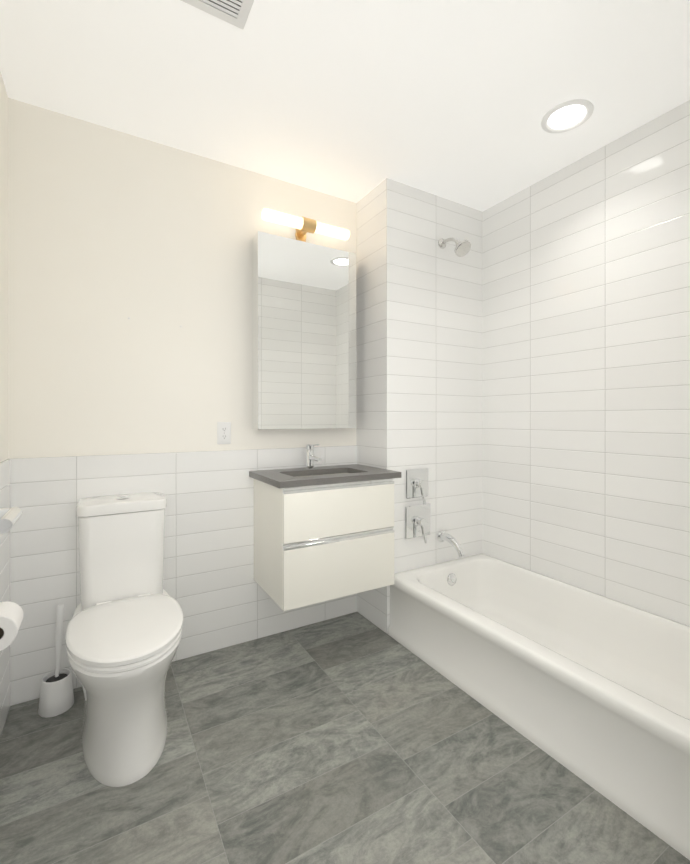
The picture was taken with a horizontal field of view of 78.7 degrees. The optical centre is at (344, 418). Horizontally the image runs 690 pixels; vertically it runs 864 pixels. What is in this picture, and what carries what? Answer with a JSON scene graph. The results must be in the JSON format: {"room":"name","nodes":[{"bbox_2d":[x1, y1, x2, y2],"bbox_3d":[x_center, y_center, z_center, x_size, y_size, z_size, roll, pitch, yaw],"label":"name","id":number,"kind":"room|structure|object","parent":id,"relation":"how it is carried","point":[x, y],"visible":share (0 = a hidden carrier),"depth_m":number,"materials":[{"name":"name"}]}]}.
{"room":"bathroom","nodes":[
{"label":"bathroom","id":0,"kind":"room"},
{"bbox_2d":[0,71,7,461],"bbox_3d":[-0.969,-0.070,0.869,0.142,2.535,1.968,0,0,-30],"label":"wall","id":1,"kind":"structure","parent":0,"point":[3,275],"depth_m":1.67,"materials":[{"name":"beige paint"}]},
{"bbox_2d":[0,459,9,737],"bbox_3d":[-0.932,0.683,0.955,0.008,1.030,1.840,0,0,-30],"label":"wall tiles","id":2,"kind":"structure","parent":1,"relation":"attached to","point":[4,588],"depth_m":1.65,"materials":[{"name":"white tile"}]},
{"bbox_2d":[0,601,22,650],"bbox_3d":[-1.006,0.618,1.212,0.121,0.150,0.172,0,0,-30],"label":"toilet paper","id":3,"kind":"object","parent":2,"relation":"attached to","point":[11,616],"visible":1,"depth_m":1.18,"materials":[{"name":"white paper"}]},
{"bbox_2d":[8,98,355,458],"bbox_3d":[-0.766,-0.070,2.215,1.849,2.535,0.152,0,0,-30],"label":"wall","id":4,"kind":"structure","parent":0,"point":[110,231],"depth_m":1.99,"materials":[{"name":"beige paint"}]},
{"bbox_2d":[10,445,356,705],"bbox_3d":[-0.664,0.682,2.182,1.708,1.030,0.008,0,0,-30],"label":"wall tile","id":5,"kind":"structure","parent":4,"relation":"attached to","point":[217,592],"depth_m":2.08,"materials":[{"name":"white tile"}]},
{"bbox_2d":[249,444,400,610],"bbox_3d":[-0.109,0.505,2.242,0.684,0.734,0.445,0,0,-30],"label":"bathroom vanity","id":6,"kind":"object","parent":5,"relation":"attached to","point":[323,533],"visible":1,"depth_m":2.05,"materials":[{"name":"white paint"}]},
{"bbox_2d":[249,464,400,488],"bbox_3d":[-0.109,0.297,2.242,0.684,0.030,0.445,0,0,-30],"label":"countertop","id":7,"kind":"structure","parent":6,"relation":"on","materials":[{"name":"grey stone"}]},
{"bbox_2d":[305,444,321,468],"bbox_3d":[-0.173,0.210,2.331,0.052,0.144,0.151,0,0,-30],"label":"faucet","id":8,"kind":"object","parent":7,"relation":"on","point":[310,458],"depth_m":2.35,"materials":[{"name":"silver metal"}]},
{"bbox_2d":[217,422,230,443],"bbox_3d":[-0.631,0.076,2.201,0.070,0.116,0.007,0,0,-30],"label":"electrical outlet plate","id":9,"kind":"object","parent":4,"relation":"attached to","point":[223,432],"visible":1,"depth_m":2.20,"materials":[{"name":"white plastic"}]},
{"bbox_2d":[252,231,355,429],"bbox_3d":[-0.220,-0.458,2.381,0.600,1.030,0.109,0,0,-30],"label":"medicine cabinet","id":10,"kind":"object","parent":4,"relation":"attached to","point":[303,335],"visible":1,"depth_m":2.31,"materials":[{"name":"silver glass"}]},
{"bbox_2d":[261,208,349,241],"bbox_3d":[-0.223,-1.062,2.366,0.530,0.096,0.132,0,0,-30],"label":"sconce","id":11,"kind":"object","parent":4,"relation":"attached to","point":[302,225],"visible":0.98,"depth_m":2.32,"materials":[{"name":"white glass"}]},
{"bbox_2d":[0,612,689,863],"bbox_3d":[0.514,1.228,0.925,2.760,0.060,3.670,0,0,-30],"label":"floor","id":12,"kind":"structure","parent":0,"point":[355,738],"depth_m":1.39,"materials":[{"name":"tile"}]},
{"bbox_2d":[38,604,73,717],"bbox_3d":[-1.195,0.990,1.746,0.124,0.416,0.124,0,0,-30],"label":"toilet brush","id":13,"kind":"object","parent":12,"relation":"on","point":[56,694],"visible":1,"depth_m":1.72,"materials":[{"name":"white plastic"}]},
{"bbox_2d":[65,492,182,786],"bbox_3d":[-0.851,0.771,1.638,0.384,0.852,0.723,0,0,-30],"label":"toilet","id":14,"kind":"object","parent":12,"relation":"on","point":[124,632],"visible":0.98,"depth_m":1.50,"materials":[{"name":"white ceramic"}]},
{"bbox_2d":[356,178,481,633],"bbox_3d":[0.507,-0.070,2.773,0.910,2.535,0.470,0,0,-30],"label":"wall bump-out","id":15,"kind":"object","parent":12,"relation":"on","point":[418,347],"visible":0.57,"depth_m":2.50,"materials":[{"name":"tile"}]},
{"bbox_2d":[406,468,427,504],"bbox_3d":[0.435,0.392,2.420,0.165,0.198,0.065,0,0,-30],"label":"shower valve","id":16,"kind":"object","parent":15,"relation":"attached to","point":[416,483],"visible":1,"depth_m":2.42,"materials":[{"name":"silver metal"}]},
{"bbox_2d":[405,503,429,542],"bbox_3d":[0.439,0.607,2.423,0.185,0.208,0.065,0,0,-30],"label":"shower valve","id":17,"kind":"object","parent":15,"relation":"attached to","point":[417,520],"visible":1,"depth_m":2.42,"materials":[{"name":"silver metal"}]},
{"bbox_2d":[437,531,463,556],"bbox_3d":[0.627,0.735,2.467,0.068,0.115,0.177,0,0,-30],"label":"tub spout","id":18,"kind":"object","parent":15,"relation":"attached to","point":[442,536],"visible":1,"depth_m":2.45,"materials":[{"name":"silver metal"}]},
{"bbox_2d":[438,238,470,256],"bbox_3d":[0.638,-1.008,2.454,0.094,0.155,0.211,0,0,-30],"label":"shower head","id":19,"kind":"object","parent":15,"relation":"attached to","point":[463,248],"visible":1,"depth_m":2.40},
{"bbox_2d":[388,554,689,859],"bbox_3d":[0.945,1.033,1.873,0.756,0.330,1.524,0,0,-30],"label":"bathtub","id":20,"kind":"object","parent":12,"relation":"on","point":[591,689],"visible":0.96,"depth_m":1.74,"materials":[{"name":"white ceramic"}]},
{"bbox_2d":[0,0,689,211],"bbox_3d":[0.514,-1.367,0.924,2.760,0.060,3.670,0,0,-30],"label":"ceiling","id":21,"kind":"structure","parent":0,"point":[355,101],"depth_m":1.66,"materials":[{"name":"paint"}]},
{"bbox_2d":[181,0,253,29],"bbox_3d":[-0.407,-1.334,1.225,0.322,0.006,0.321,0,0,-30],"label":"ceiling vent","id":22,"kind":"object","parent":21,"relation":"in","point":[234,12],"visible":1,"depth_m":1.37,"materials":[{"name":"white metal"}]},
{"bbox_2d":[541,99,593,132],"bbox_3d":[0.982,-1.333,1.866,0.208,0.008,0.208,0,0,-30],"label":"recessed light","id":23,"kind":"object","parent":21,"relation":"in","point":[569,115],"visible":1,"depth_m":1.85,"materials":[{"name":"white paint"}]},
{"bbox_2d":[482,100,689,625],"bbox_3d":[1.369,-0.070,2.049,0.150,2.535,1.650,0,0,-30],"label":"wall","id":24,"kind":"structure","parent":0,"point":[586,372],"depth_m":2.10,"materials":[{"name":"tile"}]}
]}

